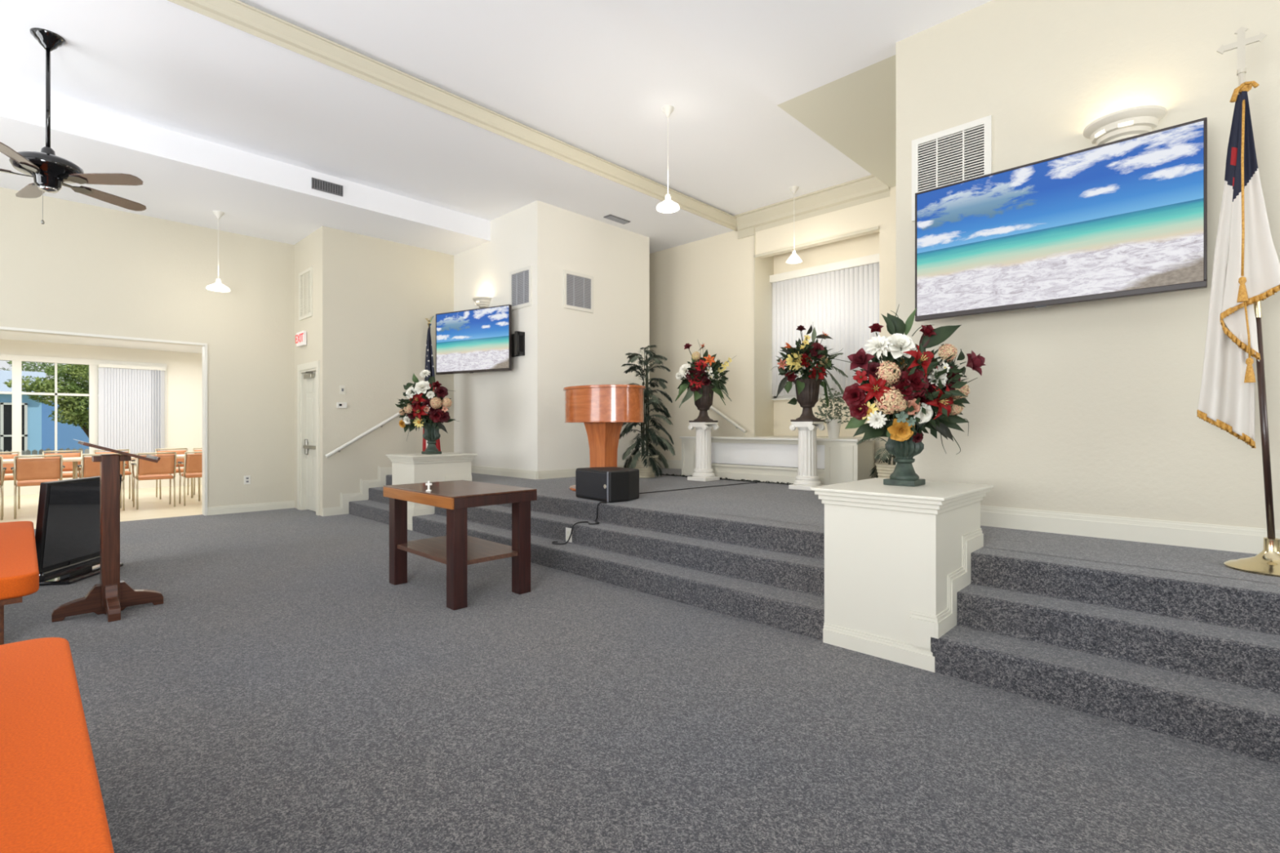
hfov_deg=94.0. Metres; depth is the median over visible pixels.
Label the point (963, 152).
air vent
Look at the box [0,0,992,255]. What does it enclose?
ceiling
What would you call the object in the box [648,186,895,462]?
wall
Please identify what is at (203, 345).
trim
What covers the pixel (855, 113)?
wall
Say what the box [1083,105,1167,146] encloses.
wall sconce
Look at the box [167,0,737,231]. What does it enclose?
ceiling beam
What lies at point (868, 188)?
ceiling beam
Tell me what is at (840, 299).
vertical blind
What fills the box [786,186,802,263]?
pendant lamp
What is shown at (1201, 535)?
baseboard
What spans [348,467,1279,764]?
carpeted steps
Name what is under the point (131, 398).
vertical blind
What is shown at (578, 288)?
air vent
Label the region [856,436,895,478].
potted palm
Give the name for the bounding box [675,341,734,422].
flower arrangement
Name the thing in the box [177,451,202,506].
chair
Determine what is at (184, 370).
wall
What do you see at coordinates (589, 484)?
grille
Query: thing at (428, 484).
cross
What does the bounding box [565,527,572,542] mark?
outlet
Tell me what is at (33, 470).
chair
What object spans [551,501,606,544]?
power cable
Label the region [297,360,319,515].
door
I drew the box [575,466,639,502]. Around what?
stage monitor
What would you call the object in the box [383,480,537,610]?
table
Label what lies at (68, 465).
chair
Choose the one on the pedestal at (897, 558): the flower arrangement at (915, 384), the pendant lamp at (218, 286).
the flower arrangement at (915, 384)
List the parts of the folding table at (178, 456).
leg, leg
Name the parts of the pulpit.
post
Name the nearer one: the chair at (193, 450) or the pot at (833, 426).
the pot at (833, 426)
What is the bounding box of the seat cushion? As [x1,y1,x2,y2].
[0,520,39,599]
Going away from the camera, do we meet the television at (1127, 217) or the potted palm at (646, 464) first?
the television at (1127, 217)
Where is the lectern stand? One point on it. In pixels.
(110, 597)
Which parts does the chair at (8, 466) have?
seat, backrest, frame, leg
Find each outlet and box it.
[244,475,250,484]
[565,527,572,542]
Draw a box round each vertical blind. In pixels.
[97,364,165,453]
[769,253,879,395]
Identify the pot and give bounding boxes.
[631,454,658,478]
[825,419,841,438]
[875,462,895,478]
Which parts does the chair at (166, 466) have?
leg, leg, seat, frame, backrest, leg, leg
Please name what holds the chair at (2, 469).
on the floor at (282, 695)
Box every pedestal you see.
[386,452,477,530]
[810,477,993,672]
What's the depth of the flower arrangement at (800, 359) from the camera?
6.56 m
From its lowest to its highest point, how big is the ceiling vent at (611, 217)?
0.018 m
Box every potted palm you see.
[618,345,675,478]
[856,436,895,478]
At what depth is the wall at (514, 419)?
8.40 m
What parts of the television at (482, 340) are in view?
swing arm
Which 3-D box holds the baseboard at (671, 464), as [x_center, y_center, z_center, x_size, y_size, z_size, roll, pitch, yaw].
[1.329,0.626,9.135,7.210,0.140,0.018,0,0,44]
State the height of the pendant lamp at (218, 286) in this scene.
0.975 m
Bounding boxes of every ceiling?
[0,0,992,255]
[0,330,202,353]
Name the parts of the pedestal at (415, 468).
skirting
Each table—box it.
[3,457,81,479]
[131,454,200,501]
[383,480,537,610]
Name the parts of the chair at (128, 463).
backrest, frame, seat, leg, leg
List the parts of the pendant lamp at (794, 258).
cord, lamp shade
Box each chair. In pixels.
[0,451,20,508]
[0,456,6,519]
[0,520,39,644]
[10,454,65,519]
[42,450,82,479]
[76,453,126,511]
[93,448,135,501]
[130,452,177,509]
[155,448,193,499]
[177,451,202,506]
[192,447,202,494]
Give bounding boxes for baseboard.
[207,500,294,515]
[322,466,391,516]
[471,465,629,479]
[657,459,681,469]
[980,505,1279,554]
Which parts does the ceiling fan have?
blade, blade, pull chain, blade, blade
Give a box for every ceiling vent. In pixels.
[311,177,342,196]
[603,214,630,224]
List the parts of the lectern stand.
post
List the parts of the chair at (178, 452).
leg, leg, backrest, frame, seat, leg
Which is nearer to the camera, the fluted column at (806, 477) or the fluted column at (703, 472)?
the fluted column at (806, 477)
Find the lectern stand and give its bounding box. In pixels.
[51,440,163,622]
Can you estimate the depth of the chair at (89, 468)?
8.27 m
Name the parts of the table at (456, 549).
leg, leg, leg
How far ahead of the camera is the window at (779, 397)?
8.95 m
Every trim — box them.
[0,326,207,515]
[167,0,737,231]
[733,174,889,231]
[737,226,879,436]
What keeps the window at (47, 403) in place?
in the wall at (184, 370)
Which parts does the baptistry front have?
rail, acrylic panel, panel, tank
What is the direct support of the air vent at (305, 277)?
in the wall at (373, 298)
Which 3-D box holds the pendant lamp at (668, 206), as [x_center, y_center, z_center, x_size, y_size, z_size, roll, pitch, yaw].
[0.276,-2.643,5.896,0.234,0.995,0.234,0,0,44]
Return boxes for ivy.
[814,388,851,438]
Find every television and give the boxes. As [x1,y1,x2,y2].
[35,474,123,585]
[435,304,524,374]
[915,117,1207,321]
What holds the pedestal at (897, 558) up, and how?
on the floor at (282, 695)
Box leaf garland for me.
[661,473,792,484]
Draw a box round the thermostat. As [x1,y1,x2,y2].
[336,402,346,408]
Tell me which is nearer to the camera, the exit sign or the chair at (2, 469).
the chair at (2, 469)
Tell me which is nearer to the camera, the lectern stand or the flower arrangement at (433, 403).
the lectern stand
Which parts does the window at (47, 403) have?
pane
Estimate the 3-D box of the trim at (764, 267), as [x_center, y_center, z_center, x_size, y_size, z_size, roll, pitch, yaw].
[2.415,-1.495,8.431,2.130,3.290,0.520,0,0,44]
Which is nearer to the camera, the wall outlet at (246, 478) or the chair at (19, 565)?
the chair at (19, 565)
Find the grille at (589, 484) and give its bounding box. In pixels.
[575,470,607,499]
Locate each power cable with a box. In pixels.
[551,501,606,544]
[639,482,757,493]
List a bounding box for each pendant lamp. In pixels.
[205,210,231,292]
[656,105,679,213]
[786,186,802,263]
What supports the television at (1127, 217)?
attached to the wall at (1091, 407)
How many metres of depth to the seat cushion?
3.28 m
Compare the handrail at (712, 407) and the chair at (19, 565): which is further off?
the handrail at (712, 407)
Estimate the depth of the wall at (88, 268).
7.94 m
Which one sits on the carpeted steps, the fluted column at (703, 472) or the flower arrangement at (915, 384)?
the fluted column at (703, 472)
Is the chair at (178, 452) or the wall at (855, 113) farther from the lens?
the chair at (178, 452)
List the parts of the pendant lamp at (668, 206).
lamp shade, cord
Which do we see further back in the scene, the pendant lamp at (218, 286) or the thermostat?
the thermostat
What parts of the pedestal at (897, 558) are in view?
skirting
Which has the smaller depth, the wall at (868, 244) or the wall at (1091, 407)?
the wall at (1091, 407)
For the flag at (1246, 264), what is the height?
2.676 m
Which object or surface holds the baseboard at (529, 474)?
attached to the wall at (514, 419)
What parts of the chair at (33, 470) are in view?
leg, seat, backrest, frame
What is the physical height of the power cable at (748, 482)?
0.010 m
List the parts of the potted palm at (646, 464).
stem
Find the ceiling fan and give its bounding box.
[0,27,146,224]
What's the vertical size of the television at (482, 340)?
0.893 m
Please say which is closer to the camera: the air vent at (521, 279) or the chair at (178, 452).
the air vent at (521, 279)
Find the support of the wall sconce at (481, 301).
attached to the wall at (514, 419)
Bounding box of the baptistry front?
[679,435,874,484]
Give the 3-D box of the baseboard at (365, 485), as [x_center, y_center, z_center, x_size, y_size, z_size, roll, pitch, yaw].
[-3.572,0.883,8.664,0.018,0.634,1.910,0,0,44]
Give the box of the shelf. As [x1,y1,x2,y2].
[397,535,517,564]
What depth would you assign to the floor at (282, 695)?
2.36 m
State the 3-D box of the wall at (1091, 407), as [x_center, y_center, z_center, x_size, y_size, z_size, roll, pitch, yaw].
[4.891,-1.137,3.756,5.390,3.666,2.800,0,0,44]
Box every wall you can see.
[0,186,293,506]
[0,338,202,496]
[293,226,453,515]
[453,200,648,471]
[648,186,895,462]
[773,231,879,436]
[777,54,895,187]
[895,0,1279,529]
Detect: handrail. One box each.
[324,412,399,457]
[710,405,746,433]
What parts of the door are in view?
panel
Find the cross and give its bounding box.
[425,480,431,491]
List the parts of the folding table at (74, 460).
leg, leg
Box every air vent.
[298,266,312,320]
[509,265,532,310]
[563,269,593,313]
[911,115,991,222]
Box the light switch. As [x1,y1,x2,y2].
[339,385,345,394]
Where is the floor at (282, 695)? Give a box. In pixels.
[0,484,1279,852]
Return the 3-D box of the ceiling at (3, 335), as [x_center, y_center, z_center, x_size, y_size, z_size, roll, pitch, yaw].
[-9.091,-1.575,8.652,5.200,0.150,8.200,0,0,44]
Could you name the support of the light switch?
attached to the wall at (373, 298)
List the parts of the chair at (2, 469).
leg, frame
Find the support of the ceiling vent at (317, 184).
in the ceiling at (210, 114)
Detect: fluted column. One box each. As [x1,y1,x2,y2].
[687,422,719,481]
[788,421,826,490]
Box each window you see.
[0,354,166,458]
[772,393,843,399]
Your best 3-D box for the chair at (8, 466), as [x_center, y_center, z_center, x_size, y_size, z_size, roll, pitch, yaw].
[-9.373,0.789,8.717,0.518,0.823,0.510,0,0,44]
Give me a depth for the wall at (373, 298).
8.42 m
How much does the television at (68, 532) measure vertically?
0.786 m
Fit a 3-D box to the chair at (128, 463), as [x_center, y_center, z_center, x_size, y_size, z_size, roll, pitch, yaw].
[-8.491,0.789,9.630,0.518,0.823,0.510,0,0,44]
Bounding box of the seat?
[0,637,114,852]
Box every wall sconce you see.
[472,296,492,308]
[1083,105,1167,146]
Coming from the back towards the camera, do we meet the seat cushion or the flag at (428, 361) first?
the flag at (428, 361)
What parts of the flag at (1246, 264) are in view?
cord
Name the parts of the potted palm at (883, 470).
stem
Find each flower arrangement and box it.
[395,369,459,454]
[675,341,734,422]
[773,324,848,422]
[832,303,986,486]
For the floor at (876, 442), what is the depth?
7.85 m
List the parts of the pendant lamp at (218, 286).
lamp shade, cord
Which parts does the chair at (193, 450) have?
leg, backrest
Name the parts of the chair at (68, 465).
backrest, seat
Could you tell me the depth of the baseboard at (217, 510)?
8.40 m
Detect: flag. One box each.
[422,315,440,451]
[1196,26,1279,577]
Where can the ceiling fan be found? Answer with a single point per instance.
(49, 171)
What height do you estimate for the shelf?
0.030 m
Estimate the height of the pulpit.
1.141 m
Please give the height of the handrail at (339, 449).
0.931 m
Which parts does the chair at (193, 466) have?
leg, leg, frame, seat, backrest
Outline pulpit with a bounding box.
[563,384,645,491]
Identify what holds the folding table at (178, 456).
on the floor at (282, 695)
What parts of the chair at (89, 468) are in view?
frame, backrest, leg, leg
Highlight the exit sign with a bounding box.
[295,330,306,346]
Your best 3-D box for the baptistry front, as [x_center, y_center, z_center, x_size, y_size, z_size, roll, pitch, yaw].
[1.848,0.418,7.860,2.568,0.555,1.070,0,0,44]
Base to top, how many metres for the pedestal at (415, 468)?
0.860 m

